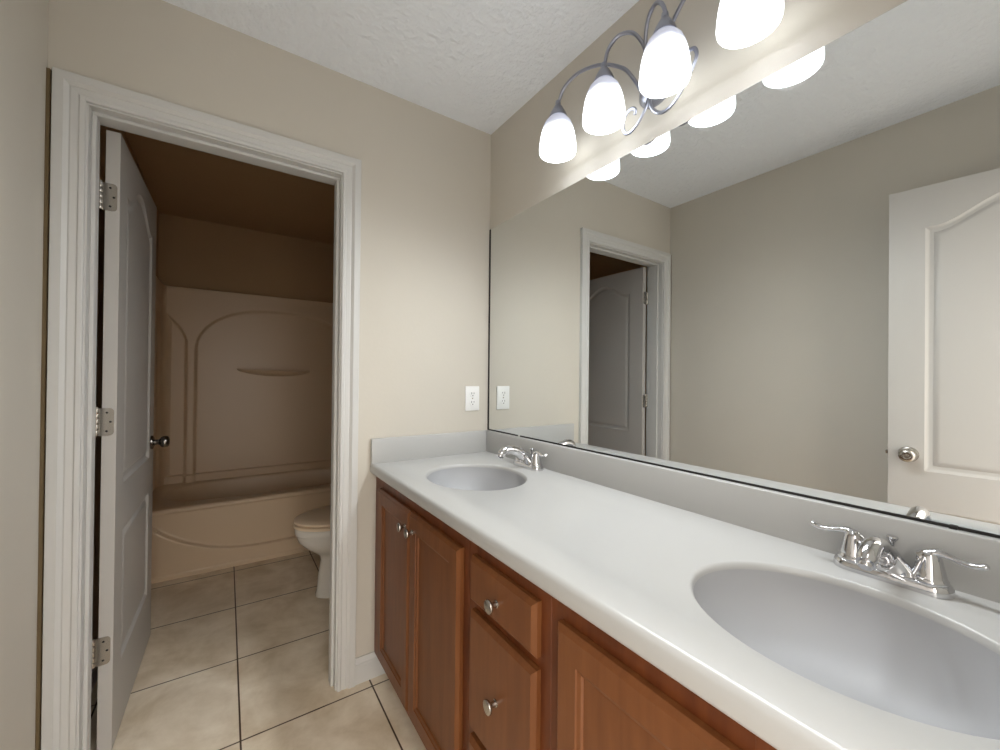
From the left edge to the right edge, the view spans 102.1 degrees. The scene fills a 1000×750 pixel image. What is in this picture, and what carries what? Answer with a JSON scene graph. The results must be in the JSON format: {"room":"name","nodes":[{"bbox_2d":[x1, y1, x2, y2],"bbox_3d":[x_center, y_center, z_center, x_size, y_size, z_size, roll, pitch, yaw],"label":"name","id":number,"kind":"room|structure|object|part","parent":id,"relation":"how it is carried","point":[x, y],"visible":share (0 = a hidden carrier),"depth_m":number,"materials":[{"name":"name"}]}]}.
{"room":"bathroom","nodes":[
{"label":"bathroom","id":0,"kind":"room"},
{"bbox_2d":[0,0,158,749],"bbox_3d":[-1.437,0.015,1.261,0.100,2.440,4.335,1,0,-34],"label":"wall","id":1,"kind":"structure","parent":0,"point":[23,23],"depth_m":1.04,"materials":[{"name":"paint"}]},
{"bbox_2d":[35,67,51,749],"bbox_3d":[-1.296,0.182,1.146,0.008,2.108,0.012,1,0,-34],"label":"trim","id":2,"kind":"structure","parent":1,"relation":"attached to","point":[48,70],"depth_m":1.14,"materials":[{"name":"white wood"}]},
{"bbox_2d":[91,667,97,693],"bbox_3d":[-1.191,1.186,0.976,0.014,0.100,3.315,1,0,-34],"label":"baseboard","id":3,"kind":"structure","parent":1,"relation":"attached to","point":[94,678],"depth_m":1.60,"materials":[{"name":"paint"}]},
{"bbox_2d":[158,213,333,302],"bbox_3d":[-1.959,0.022,3.463,1.502,2.440,0.100,1,0,-34],"label":"wall","id":4,"kind":"structure","parent":0,"point":[192,253],"depth_m":3.30,"materials":[{"name":"beige paint"}]},
{"bbox_2d":[90,551,425,749],"bbox_3d":[-0.786,1.294,1.702,1.702,0.100,4.335,1,0,-34],"label":"floor","id":5,"kind":"structure","parent":0,"point":[236,657],"depth_m":1.65,"materials":[{"name":"tile"}]},
{"bbox_2d":[151,467,330,583],"bbox_3d":[-1.718,1.030,3.086,1.494,0.425,0.775,1,0,-34],"label":"bathtub","id":6,"kind":"object","parent":5,"relation":"on","point":[198,527],"visible":0.54,"depth_m":2.68,"materials":[{"name":"plastic"}]},
{"bbox_2d":[153,276,332,490],"bbox_3d":[-1.720,0.083,3.109,1.494,1.466,0.752,1,0,-34],"label":"tub surround","id":7,"kind":"object","parent":6,"relation":"on","point":[243,382],"visible":0.57,"depth_m":3.25,"materials":[{"name":"plastic"}]},
{"bbox_3d":[-2.277,0.075,2.710,0.124,1.466,0.713,1,0,-34],"label":"panel","id":8,"kind":"part","parent":7,"relation":"part of","materials":[{"name":"plastic"}]},
{"bbox_2d":[293,505,330,597],"bbox_3d":[-0.823,0.865,2.423,0.746,0.766,0.484,1,0,-34],"label":"toilet","id":9,"kind":"object","parent":5,"relation":"on","point":[312,527],"visible":0.23,"depth_m":2.21,"materials":[{"name":"ceramic"}]},
{"bbox_3d":[-0.908,0.831,2.366,0.541,0.017,0.380,1,0,-34],"label":"seat","id":10,"kind":"part","parent":9,"relation":"part of","materials":[{"name":"plastic"}]},
{"bbox_3d":[-0.902,0.806,2.370,0.548,0.027,0.376,1,0,-34],"label":"lid","id":11,"kind":"part","parent":9,"relation":"part of","materials":[{"name":"plastic"}]},
{"bbox_3d":[-0.839,1.046,2.413,0.700,0.402,0.376,1,0,-34],"label":"bowl","id":12,"kind":"part","parent":9,"relation":"part of","materials":[{"name":"ceramic"}]},
{"bbox_2d":[374,477,469,749],"bbox_3d":[-0.092,0.831,1.493,0.591,0.839,0.782,1,0,-34],"label":"vanity cabinet","id":13,"kind":"object","parent":5,"relation":"on","point":[422,564],"visible":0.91,"depth_m":1.23,"materials":[{"name":"brown wood"}]},
{"bbox_3d":[-0.388,0.779,1.467,0.019,0.660,0.328,1,0,-34],"label":"cabinet door","id":14,"kind":"part","parent":13,"relation":"part of","materials":[{"name":"brown wood"}]},
{"bbox_3d":[-0.329,0.505,1.345,0.026,0.031,0.031,1,0,-34],"label":"knob","id":15,"kind":"part","parent":13,"relation":"part of","materials":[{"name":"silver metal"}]},
{"bbox_3d":[-0.291,0.505,1.290,0.026,0.031,0.031,1,0,-34],"label":"knob","id":16,"kind":"part","parent":13,"relation":"part of","materials":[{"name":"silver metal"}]},
{"bbox_3d":[-0.198,0.779,1.186,0.019,0.660,0.337,1,0,-34],"label":"cabinet door","id":17,"kind":"part","parent":13,"relation":"part of","materials":[{"name":"brown wood"}]},
{"bbox_2d":[370,430,999,749],"bbox_3d":[0.228,0.390,1.049,0.574,0.246,1.880,1,0,-34],"label":"countertop","id":18,"kind":"structure","parent":13,"relation":"on","point":[730,590],"depth_m":0.74,"materials":[{"name":"stone"}]},
{"bbox_2d":[427,467,525,490],"bbox_3d":[-0.090,0.446,1.481,0.340,0.132,0.404,1,0,-34],"label":"basin","id":19,"kind":"object","parent":18,"relation":"in","point":[445,478],"depth_m":1.63,"materials":[{"name":"white ceramic"}]},
{"bbox_2d":[498,445,546,470],"bbox_3d":[0.104,0.323,1.609,0.188,0.095,0.189,0,0,16],"label":"sink faucet","id":20,"kind":"object","parent":18,"relation":"on","point":[524,459],"visible":1,"depth_m":1.57,"materials":[{"name":"silver metal"}]},
{"bbox_3d":[0.062,0.314,1.591,0.165,0.079,0.086,1,0,-34],"label":"spout","id":21,"kind":"part","parent":20,"relation":"part of","materials":[{"name":"silver metal"}]},
{"bbox_3d":[0.113,0.361,1.626,0.055,0.018,0.163,1,0,-34],"label":"deck plate","id":22,"kind":"part","parent":20,"relation":"part of","materials":[{"name":"silver metal"}]},
{"bbox_3d":[0.154,0.325,1.566,0.049,0.059,0.092,1,0,-34],"label":"handle","id":23,"kind":"part","parent":20,"relation":"part of","materials":[{"name":"silver metal"}]},
{"bbox_2d":[693,569,999,739],"bbox_3d":[0.503,0.448,0.604,0.340,0.132,0.404,1,0,-34],"label":"basin","id":24,"kind":"object","parent":18,"relation":"in","point":[872,646],"depth_m":0.68,"materials":[{"name":"white ceramic"}]},
{"bbox_2d":[810,521,989,599],"bbox_3d":[0.703,0.324,0.722,0.188,0.095,0.189,0,0,16],"label":"sink faucet","id":25,"kind":"object","parent":18,"relation":"on","point":[874,557],"visible":1,"depth_m":0.69,"materials":[{"name":"silver metal"}]},
{"bbox_3d":[0.672,0.326,0.800,0.049,0.059,0.092,1,0,-34],"label":"handle","id":26,"kind":"part","parent":25,"relation":"part of","materials":[{"name":"silver metal"}]},
{"bbox_3d":[0.661,0.316,0.705,0.165,0.079,0.086,1,0,-34],"label":"spout","id":27,"kind":"part","parent":25,"relation":"part of","materials":[{"name":"silver metal"}]},
{"bbox_3d":[0.728,0.327,0.750,0.018,0.058,0.018,1,0,-34],"label":"lift rod","id":28,"kind":"part","parent":25,"relation":"part of","materials":[{"name":"silver metal"}]},
{"bbox_3d":[0.712,0.363,0.740,0.055,0.018,0.163,1,0,-34],"label":"deck plate","id":29,"kind":"part","parent":25,"relation":"part of","materials":[{"name":"silver metal"}]},
{"bbox_3d":[0.753,0.327,0.680,0.049,0.059,0.092,1,0,-34],"label":"handle","id":30,"kind":"part","parent":25,"relation":"part of","materials":[{"name":"silver metal"}]},
{"bbox_2d":[468,541,551,749],"bbox_3d":[0.215,0.831,1.040,0.591,0.839,0.313,1,0,-34],"label":"base cabinet","id":31,"kind":"object","parent":5,"relation":"on","point":[510,623],"visible":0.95,"depth_m":0.86,"materials":[{"name":"brown wood"}]},
{"bbox_3d":[-0.003,0.997,0.892,0.019,0.226,0.254,1,0,-34],"label":"drawer","id":32,"kind":"part","parent":31,"relation":"part of","materials":[{"name":"brown wood"}]},
{"bbox_3d":[-0.021,0.724,0.885,0.026,0.031,0.031,1,0,-34],"label":"knob","id":33,"kind":"part","parent":31,"relation":"part of","materials":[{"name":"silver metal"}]},
{"bbox_3d":[-0.018,0.506,0.886,0.026,0.031,0.031,1,0,-34],"label":"knob","id":34,"kind":"part","parent":31,"relation":"part of","materials":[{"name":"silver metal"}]},
{"bbox_3d":[0.000,0.720,0.894,0.019,0.284,0.254,1,0,-34],"label":"drawer","id":35,"kind":"part","parent":31,"relation":"part of","materials":[{"name":"brown wood"}]},
{"bbox_3d":[0.003,0.499,0.895,0.019,0.110,0.254,1,0,-34],"label":"drawer","id":36,"kind":"part","parent":31,"relation":"part of","materials":[{"name":"brown wood"}]},
{"bbox_2d":[551,597,776,749],"bbox_3d":[0.519,0.832,0.589,0.591,0.839,0.774,1,0,-34],"label":"vanity cabinet","id":37,"kind":"object","parent":5,"relation":"on","point":[605,695],"visible":0.29,"depth_m":0.63,"materials":[{"name":"brown wood"}]},
{"bbox_3d":[0.198,0.780,0.599,0.019,0.660,0.336,1,0,-34],"label":"cabinet door","id":38,"kind":"part","parent":37,"relation":"part of","materials":[{"name":"brown wood"}]},
{"bbox_2d":[41,0,490,712],"bbox_3d":[-0.711,0.025,1.618,1.502,2.440,0.115,1,0,-34],"label":"wall","id":39,"kind":"structure","parent":0,"point":[426,173],"depth_m":1.68,"materials":[{"name":"paint"}]},
{"bbox_2d":[92,130,169,749],"bbox_3d":[-1.459,0.216,1.602,0.167,2.022,0.754,1,0,-33],"label":"door","id":40,"kind":"structure","parent":39,"relation":"in","point":[125,424],"depth_m":1.44,"materials":[{"name":"paint"}]},
{"bbox_3d":[-1.584,0.312,1.885,0.066,0.064,0.064,1,0,-33],"label":"knob","id":41,"kind":"part","parent":40,"relation":"part of","materials":[{"name":"silver metal"}]},
{"bbox_2d":[41,67,361,749],"bbox_3d":[-0.968,0.185,1.445,0.861,2.112,0.152,1,0,-34],"label":"door frame","id":42,"kind":"structure","parent":39,"relation":"attached to","point":[80,104],"depth_m":1.22,"materials":[{"name":"paint"}]},
{"bbox_2d":[355,651,384,684],"bbox_3d":[-0.524,1.197,1.669,0.156,0.100,0.014,1,0,-34],"label":"baseboard","id":43,"kind":"structure","parent":39,"relation":"attached to","point":[368,666],"depth_m":1.65,"materials":[{"name":"paint"}]},
{"bbox_2d":[465,386,478,410],"bbox_3d":[-0.132,0.112,1.935,0.077,0.117,0.009,1,0,-34],"label":"wall outlet","id":44,"kind":"object","parent":39,"relation":"attached to","point":[471,392],"visible":1,"depth_m":1.93,"materials":[{"name":"plastic"}]},
{"bbox_2d":[124,0,638,244],"bbox_3d":[-0.760,-1.246,1.716,1.702,0.100,4.335,1,0,-34],"label":"ceiling","id":45,"kind":"structure","parent":0,"point":[475,64],"depth_m":1.53,"materials":[{"name":"white paint"}]},
{"bbox_2d":[490,0,999,538],"bbox_3d":[0.528,0.035,1.214,0.100,2.440,2.058,1,0,-34],"label":"wall","id":46,"kind":"structure","parent":0,"point":[520,179],"depth_m":1.28,"materials":[{"name":"paint"}]},
{"bbox_2d":[539,0,783,162],"bbox_3d":[0.400,-0.885,1.172,0.182,0.289,0.754,1,0,-34],"label":"vanity light","id":47,"kind":"object","parent":46,"relation":"attached to","point":[666,69],"visible":1,"depth_m":1.12,"materials":[{"name":"white glass"}]},
{"bbox_3d":[0.203,-0.839,1.416,0.129,0.129,0.129,1,0,-34],"label":"lamp shade","id":48,"kind":"part","parent":47,"relation":"part of","materials":[{"name":"white glass"}]},
{"bbox_3d":[0.314,-0.939,1.319,0.303,0.154,0.030,0,0,40],"label":"arm","id":49,"kind":"part","parent":47,"relation":"part of","materials":[{"name":"silver metal"}]},
{"bbox_3d":[0.319,-0.839,1.243,0.129,0.129,0.129,1,0,-34],"label":"lamp shade","id":50,"kind":"part","parent":47,"relation":"part of","materials":[{"name":"white glass"}]},
{"bbox_3d":[0.382,-0.950,1.215,0.141,0.158,0.037,0,0,16],"label":"arm","id":51,"kind":"part","parent":47,"relation":"part of","materials":[{"name":"silver metal"}]},
{"bbox_3d":[0.433,-0.950,1.140,0.037,0.158,0.141,1,0,6],"label":"arm","id":52,"kind":"part","parent":47,"relation":"part of","materials":[{"name":"silver metal"}]},
{"bbox_3d":[0.436,-0.839,1.071,0.129,0.129,0.129,1,0,-34],"label":"lamp shade","id":53,"kind":"part","parent":47,"relation":"part of","materials":[{"name":"white glass"}]},
{"bbox_3d":[0.436,-0.856,1.071,0.058,0.092,0.058,1,0,-34],"label":"bulb","id":54,"kind":"part","parent":47,"relation":"part of","materials":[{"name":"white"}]},
{"bbox_3d":[0.504,-0.939,1.038,0.030,0.154,0.303,1,0,-18],"label":"arm","id":55,"kind":"part","parent":47,"relation":"part of","materials":[{"name":"silver metal"}]},
{"bbox_3d":[0.553,-0.856,0.898,0.058,0.092,0.058,1,0,-34],"label":"bulb","id":56,"kind":"part","parent":47,"relation":"part of","materials":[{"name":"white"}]},
{"bbox_3d":[0.553,-0.839,0.898,0.129,0.129,0.129,1,0,-34],"label":"lamp shade","id":57,"kind":"part","parent":47,"relation":"part of","materials":[{"name":"white glass"}]},
{"bbox_2d":[486,430,999,602],"bbox_3d":[0.458,0.323,1.204,0.018,0.104,1.880,1,0,-34],"label":"backsplash","id":58,"kind":"structure","parent":46,"relation":"attached to","point":[785,516],"depth_m":0.94,"materials":[{"name":"stone"}]},
{"bbox_2d":[487,0,999,537],"bbox_3d":[0.465,-0.221,1.217,0.008,0.984,1.863,1,0,-34],"label":"wall mirror","id":59,"kind":"object","parent":46,"relation":"attached to","point":[793,286],"visible":1,"depth_m":0.90,"materials":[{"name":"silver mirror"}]}
]}

